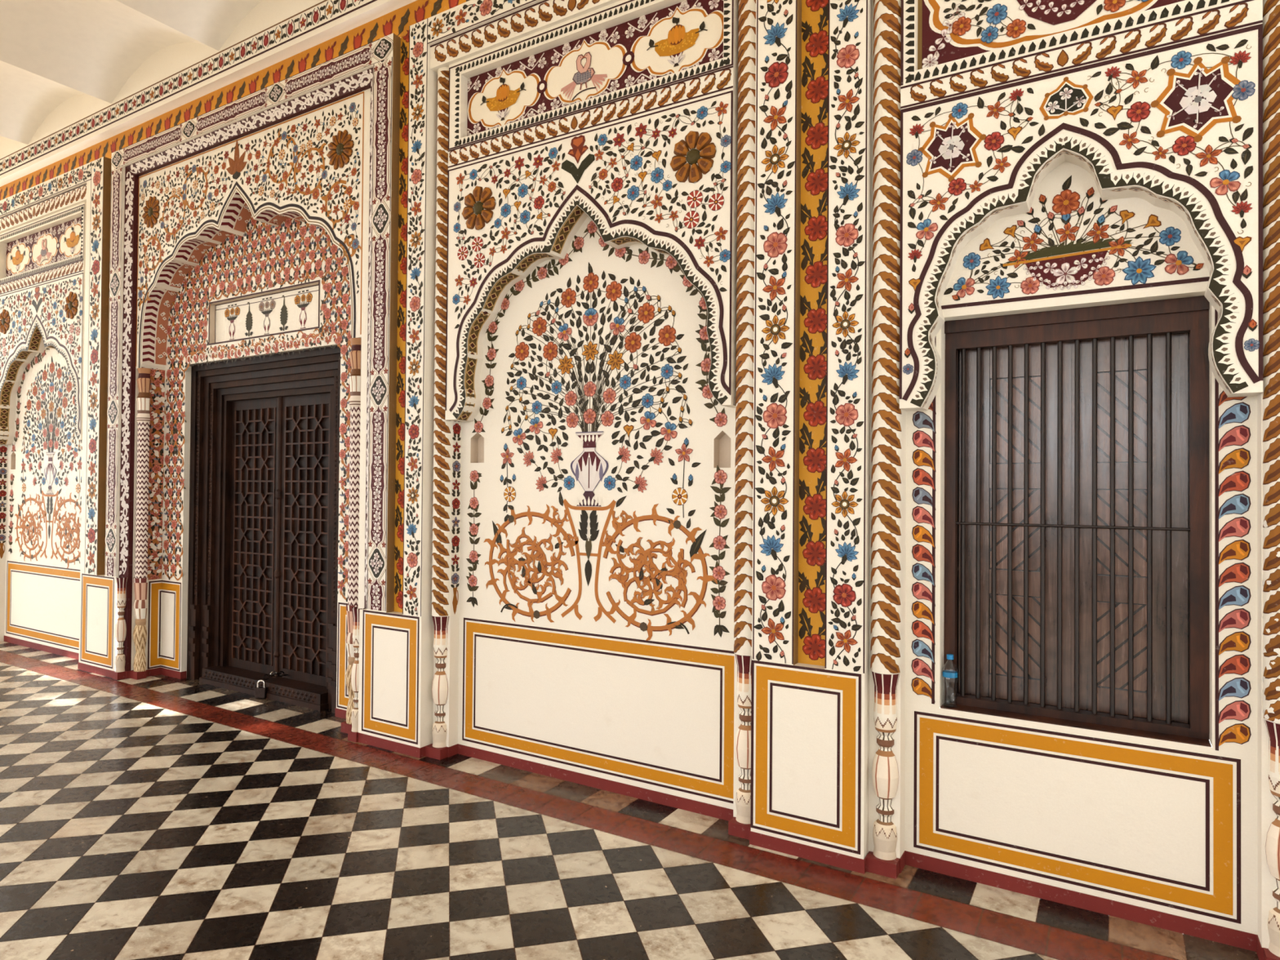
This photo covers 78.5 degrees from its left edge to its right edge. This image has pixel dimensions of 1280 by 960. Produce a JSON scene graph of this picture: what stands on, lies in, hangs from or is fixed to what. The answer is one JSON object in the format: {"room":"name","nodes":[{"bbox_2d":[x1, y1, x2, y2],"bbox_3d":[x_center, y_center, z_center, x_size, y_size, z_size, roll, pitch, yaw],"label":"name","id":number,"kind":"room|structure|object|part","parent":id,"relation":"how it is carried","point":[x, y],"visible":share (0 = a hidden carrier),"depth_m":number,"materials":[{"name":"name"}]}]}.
{"room":"historic interior","nodes":[
{"label":"historic interior","id":0,"kind":"room"},
{"bbox_2d":[0,0,262,144],"bbox_3d":[-6.366,-3.798,3.633,23.140,0.270,7.970,0,-1,31],"label":"ceiling","id":1,"kind":"structure","parent":0,"point":[52,52],"depth_m":6.78,"materials":[{"name":"paint"}]},
{"bbox_2d":[0,641,1258,959],"bbox_3d":[-5.960,1.817,3.639,20.501,0.002,9.038,0,-1,31],"label":"floor","id":2,"kind":"structure","parent":0,"point":[156,817],"depth_m":3.74,"materials":[{"name":"tile"}]},
{"bbox_2d":[112,577,127,679],"bbox_3d":[-4.897,1.394,7.372,0.100,0.950,0.080,0,-1,31],"label":"post","id":3,"kind":"object","parent":2,"relation":"on","point":[119,673],"visible":1,"depth_m":7.35,"materials":[{"name":"paint"}]},
{"bbox_2d":[129,368,151,679],"bbox_3d":[-4.734,0.407,7.413,0.156,2.928,0.086,0,-1,31],"label":"colonnette","id":4,"kind":"object","parent":2,"relation":"on","point":[144,380],"visible":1,"depth_m":7.39,"materials":[{"name":"paint"}]},
{"bbox_2d":[340,337,361,733],"bbox_3d":[-2.132,0.409,5.836,0.156,2.928,0.086,0,-1,31],"label":"colonnette","id":5,"kind":"object","parent":2,"relation":"on","point":[355,353],"visible":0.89,"depth_m":5.81,"materials":[{"name":"paint"}]},
{"bbox_2d":[347,606,364,742],"bbox_3d":[-2.038,1.397,5.640,0.100,0.950,0.080,0,-1,31],"label":"post","id":6,"kind":"object","parent":2,"relation":"on","point":[352,734],"visible":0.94,"depth_m":5.61,"materials":[{"name":"paint"}]},
{"bbox_2d":[0,0,1278,948],"bbox_3d":[-2.696,-1.274,6.451,14.500,6.300,0.733,0,-1,31],"label":"wall","id":7,"kind":"structure","parent":0,"point":[1055,154],"depth_m":4.57,"materials":[{"name":"paint"}]},
{"bbox_2d":[0,445,7,558],"bbox_3d":[-7.377,0.243,9.057,0.002,1.342,0.078,0,-1,31],"label":"painting","id":8,"kind":"object","parent":7,"relation":"attached to","point":[3,449],"depth_m":9.07,"materials":[{"name":"paint"}]},
{"bbox_2d":[0,309,10,334],"bbox_3d":[-7.182,-1.787,8.832,0.297,0.284,0.026,0,-1,31],"label":"rosette","id":9,"kind":"object","parent":7,"relation":"attached to","point":[5,321],"visible":1,"depth_m":8.81,"materials":[{"name":"orange paint"}]},
{"bbox_2d":[0,272,83,431],"bbox_3d":[-6.526,-1.284,8.438,2.100,1.625,0.003,0,-1,31],"label":"painting","id":10,"kind":"object","parent":7,"relation":"attached to","point":[32,308],"depth_m":8.31,"materials":[{"name":"paint"}]},
{"bbox_3d":[-6.453,1.353,8.527,2.050,0.835,0.001,0,-1,31],"label":"dado panel","id":11,"kind":"part","parent":7,"relation":"part of","materials":[{"name":"paint"}]},
{"bbox_3d":[-6.462,-2.503,8.493,1.930,0.431,0.009,0,-1,31],"label":"fruit panel","id":12,"kind":"part","parent":7,"relation":"part of","materials":[{"name":"paint"}]},
{"bbox_2d":[63,291,78,319],"bbox_3d":[-5.834,-1.789,8.015,0.288,0.285,0.026,0,-1,31],"label":"rosette","id":13,"kind":"object","parent":7,"relation":"attached to","point":[71,300],"visible":1,"depth_m":8.00,"materials":[{"name":"orange paint"}]},
{"bbox_3d":[-5.247,1.353,7.562,0.630,0.860,0.001,0,-1,31],"label":"dado panel","id":14,"kind":"part","parent":7,"relation":"part of","materials":[{"name":"paint"}]},
{"bbox_2d":[142,195,159,228],"bbox_3d":[-4.587,-2.508,7.330,0.296,0.304,0.026,0,-1,31],"label":"rosette","id":15,"kind":"object","parent":7,"relation":"attached to","point":[152,203],"visible":1,"depth_m":7.31,"materials":[{"name":"orange paint"}]},
{"bbox_2d":[146,368,164,579],"bbox_3d":[-4.648,-0.053,7.512,0.003,2.010,0.142,0,-1,31],"label":"painting","id":16,"kind":"object","parent":7,"relation":"on","point":[156,518],"depth_m":7.52,"materials":[{"name":"paint"}]},
{"bbox_3d":[-4.508,1.385,7.420,0.340,0.835,0.120,0,-1,31],"label":"dado panel","id":17,"kind":"part","parent":7,"relation":"part of","materials":[{"name":"paint"}]},
{"bbox_2d":[135,91,364,366],"bbox_3d":[-3.425,-1.988,6.630,3.204,1.820,0.003,0,-1,31],"label":"painting","id":18,"kind":"object","parent":7,"relation":"attached to","point":[282,166],"depth_m":6.43,"materials":[{"name":"paint"}]},
{"bbox_2d":[161,216,351,601],"bbox_3d":[-3.315,-0.780,6.800,3.056,3.483,0.003,0,-1,31],"label":"painting","id":19,"kind":"object","parent":7,"relation":"attached to","point":[264,258],"depth_m":6.94,"materials":[{"name":"paint"}]},
{"bbox_2d":[186,345,340,713],"bbox_3d":[-3.261,0.395,6.964,2.235,2.965,0.315,0,-1,31],"label":"door","id":20,"kind":"structure","parent":7,"relation":"in","point":[264,525],"depth_m":7.06,"materials":[{"name":"brown wood"}]},
{"bbox_2d":[262,671,288,679],"bbox_3d":[-3.177,1.695,6.823,0.051,0.067,0.226,0,-1,37],"label":"chain","id":21,"kind":"object","parent":20,"relation":"on","point":[275,672],"visible":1,"depth_m":6.81,"materials":[{"name":"metal"}]},
{"bbox_2d":[254,680,267,698],"bbox_3d":[-3.252,1.792,6.719,0.099,0.157,0.044,0,-1,3],"label":"padlock","id":22,"kind":"object","parent":21,"relation":"hanging from","point":[260,692],"visible":1,"depth_m":6.70,"materials":[{"name":"metal"}]},
{"bbox_3d":[-3.225,0.503,6.996,0.068,2.490,0.068,0,-1,31],"label":"post","id":23,"kind":"part","parent":20,"relation":"part of","materials":[{"name":"brown wood"}]},
{"bbox_2d":[214,284,318,342],"bbox_3d":[-3.267,-1.436,6.840,1.560,0.367,0.002,0,-1,31],"label":"painting","id":24,"kind":"object","parent":7,"relation":"attached to","point":[294,308],"depth_m":6.83,"materials":[{"name":"paint"}]},
{"bbox_2d":[326,129,354,169],"bbox_3d":[-2.276,-2.507,5.929,0.303,0.291,0.026,0,-1,31],"label":"rosette","id":25,"kind":"object","parent":7,"relation":"attached to","point":[339,157],"visible":1,"depth_m":5.92,"materials":[{"name":"orange paint"}]},
{"bbox_3d":[-2.220,1.386,6.102,0.420,0.830,0.001,0,-1,31],"label":"dado panel","id":26,"kind":"part","parent":7,"relation":"part of","materials":[{"name":"paint"}]},
{"bbox_3d":[-1.739,1.357,5.437,0.567,0.860,0.001,0,-1,31],"label":"dado panel","id":27,"kind":"part","parent":7,"relation":"part of","materials":[{"name":"paint"}]},
{"bbox_2d":[425,66,451,759],"bbox_3d":[-1.353,-0.466,5.340,0.142,4.680,0.098,0,-1,31],"label":"engaged column","id":28,"kind":"structure","parent":7,"relation":"attached to","point":[442,459],"depth_m":5.30,"materials":[{"name":"paint"}]},
{"bbox_2d":[450,421,461,613],"bbox_3d":[-1.258,0.249,5.349,0.002,1.342,0.078,0,-1,31],"label":"painting","id":29,"kind":"object","parent":7,"relation":"attached to","point":[455,483],"depth_m":5.35,"materials":[{"name":"paint"}]},
{"bbox_2d":[462,186,495,230],"bbox_3d":[-1.061,-1.782,5.123,0.288,0.291,0.026,0,-1,31],"label":"rosette","id":30,"kind":"object","parent":7,"relation":"attached to","point":[478,221],"visible":1,"depth_m":5.11,"materials":[{"name":"orange paint"}]},
{"bbox_2d":[444,90,733,410],"bbox_3d":[-0.406,-1.278,4.730,2.100,1.625,0.003,0,-1,31],"label":"painting","id":31,"kind":"object","parent":7,"relation":"attached to","point":[619,171],"depth_m":4.61,"materials":[{"name":"paint"}]},
{"bbox_3d":[-0.343,-2.498,4.785,1.930,0.431,0.009,0,-1,31],"label":"fruit panel","id":32,"kind":"part","parent":7,"relation":"part of","materials":[{"name":"paint"}]},
{"bbox_3d":[-0.334,1.359,4.819,2.050,0.835,0.001,0,-1,31],"label":"dado panel","id":33,"kind":"part","parent":7,"relation":"part of","materials":[{"name":"paint"}]},
{"bbox_2d":[4,635,1263,959],"bbox_3d":[-2.032,1.841,5.821,12.505,0.066,0.375,0,-1,31],"label":"baseboard","id":34,"kind":"structure","parent":7,"relation":"attached to","point":[1202,930],"depth_m":3.81,"materials":[{"name":"paint"}]},
{"bbox_2d":[670,130,715,182],"bbox_3d":[0.287,-1.779,4.306,0.282,0.289,0.026,0,-1,31],"label":"rosette","id":35,"kind":"object","parent":7,"relation":"attached to","point":[702,142],"visible":1,"depth_m":4.30,"materials":[{"name":"orange paint"}]},
{"bbox_2d":[728,0,755,839],"bbox_3d":[0.571,-0.465,4.174,0.142,4.680,0.098,0,-1,31],"label":"engaged column","id":36,"kind":"structure","parent":7,"relation":"attached to","point":[739,826],"depth_m":4.14,"materials":[{"name":"paint"}]},
{"bbox_3d":[0.815,1.359,3.889,0.566,0.860,0.001,0,-1,31],"label":"dado panel","id":37,"kind":"part","parent":7,"relation":"part of","materials":[{"name":"paint"}]},
{"bbox_2d":[866,0,902,879],"bbox_3d":[1.188,-0.464,3.783,0.142,4.680,0.098,0,-1,31],"label":"engaged column","id":38,"kind":"structure","parent":7,"relation":"attached to","point":[886,414],"depth_m":3.75,"materials":[{"name":"paint"}]},
{"bbox_3d":[1.859,-2.330,3.431,1.236,0.785,0.006,0,-1,31],"label":"flower panel","id":39,"kind":"part","parent":7,"relation":"part of","materials":[{"name":"paint"}]},
{"bbox_2d":[940,295,1211,746],"bbox_3d":[1.975,0.168,3.619,1.056,1.894,0.296,0,-1,31],"label":"window","id":40,"kind":"structure","parent":7,"relation":"in","point":[1077,440],"depth_m":3.60,"materials":[{"name":"brown wood"}]},
{"bbox_2d":[942,653,957,707],"bbox_3d":[1.493,0.965,3.770,0.069,0.248,0.069,0,-1,31],"label":"water bottle","id":41,"kind":"object","parent":40,"relation":"on","point":[949,677],"visible":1,"depth_m":3.75,"materials":[{"name":"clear plastic"}]},
{"bbox_2d":[958,342,1057,706],"bbox_3d":[1.781,0.207,3.801,0.430,1.704,0.034,0,-1,31],"label":"shutter","id":42,"kind":"object","parent":40,"relation":"attached to","point":[1034,387],"depth_m":3.78,"materials":[{"name":"brown wood"}]},
{"bbox_3d":[1.813,0.751,3.779,0.232,0.395,0.024,0,-1,31],"label":"plank panel","id":43,"kind":"part","parent":40,"relation":"part of","materials":[{"name":"brown wood"}]},
{"bbox_3d":[1.817,0.239,3.785,0.232,0.397,0.024,0,-1,31],"label":"plank panel","id":44,"kind":"part","parent":40,"relation":"part of","materials":[{"name":"brown wood"}]},
{"bbox_3d":[1.822,-0.287,3.791,0.232,0.420,0.024,0,-1,31],"label":"plank panel","id":45,"kind":"part","parent":40,"relation":"part of","materials":[{"name":"brown wood"}]},
{"bbox_3d":[1.968,1.103,3.608,1.054,0.024,0.296,0,-1,31],"label":"sill","id":46,"kind":"part","parent":40,"relation":"part of","materials":[{"name":"brown wood"}]},
{"bbox_3d":[2.186,0.752,3.552,0.229,0.395,0.024,0,-1,31],"label":"plank panel","id":47,"kind":"part","parent":40,"relation":"part of","materials":[{"name":"brown wood"}]},
{"bbox_3d":[2.191,0.239,3.558,0.229,0.397,0.024,0,-1,31],"label":"plank panel","id":48,"kind":"part","parent":40,"relation":"part of","materials":[{"name":"brown wood"}]},
{"bbox_3d":[2.195,-0.286,3.565,0.229,0.420,0.024,0,-1,31],"label":"plank panel","id":49,"kind":"part","parent":40,"relation":"part of","materials":[{"name":"brown wood"}]},
{"bbox_2d":[1071,333,1187,723],"bbox_3d":[2.207,0.207,3.543,0.447,1.704,0.034,0,-1,31],"label":"shutter","id":50,"kind":"object","parent":40,"relation":"attached to","point":[1180,340],"depth_m":3.53,"materials":[{"name":"brown wood"}]},
{"bbox_3d":[1.875,1.455,3.479,1.270,0.659,0.001,0,-1,31],"label":"dado panel","id":51,"kind":"part","parent":7,"relation":"part of","materials":[{"name":"paint"}]},
{"bbox_2d":[899,23,1262,399],"bbox_3d":[1.822,-1.076,3.376,1.365,1.385,0.004,0,-1,31],"label":"painting","id":52,"kind":"object","parent":7,"relation":"attached to","point":[1180,121],"depth_m":3.28,"materials":[{"name":"paint"}]},
{"bbox_2d":[1262,0,1279,959],"bbox_3d":[2.479,-0.463,3.001,0.144,4.680,0.098,0,-1,31],"label":"engaged column","id":53,"kind":"structure","parent":7,"relation":"attached to","point":[1271,8],"depth_m":3.00,"materials":[{"name":"paint"}]}
]}

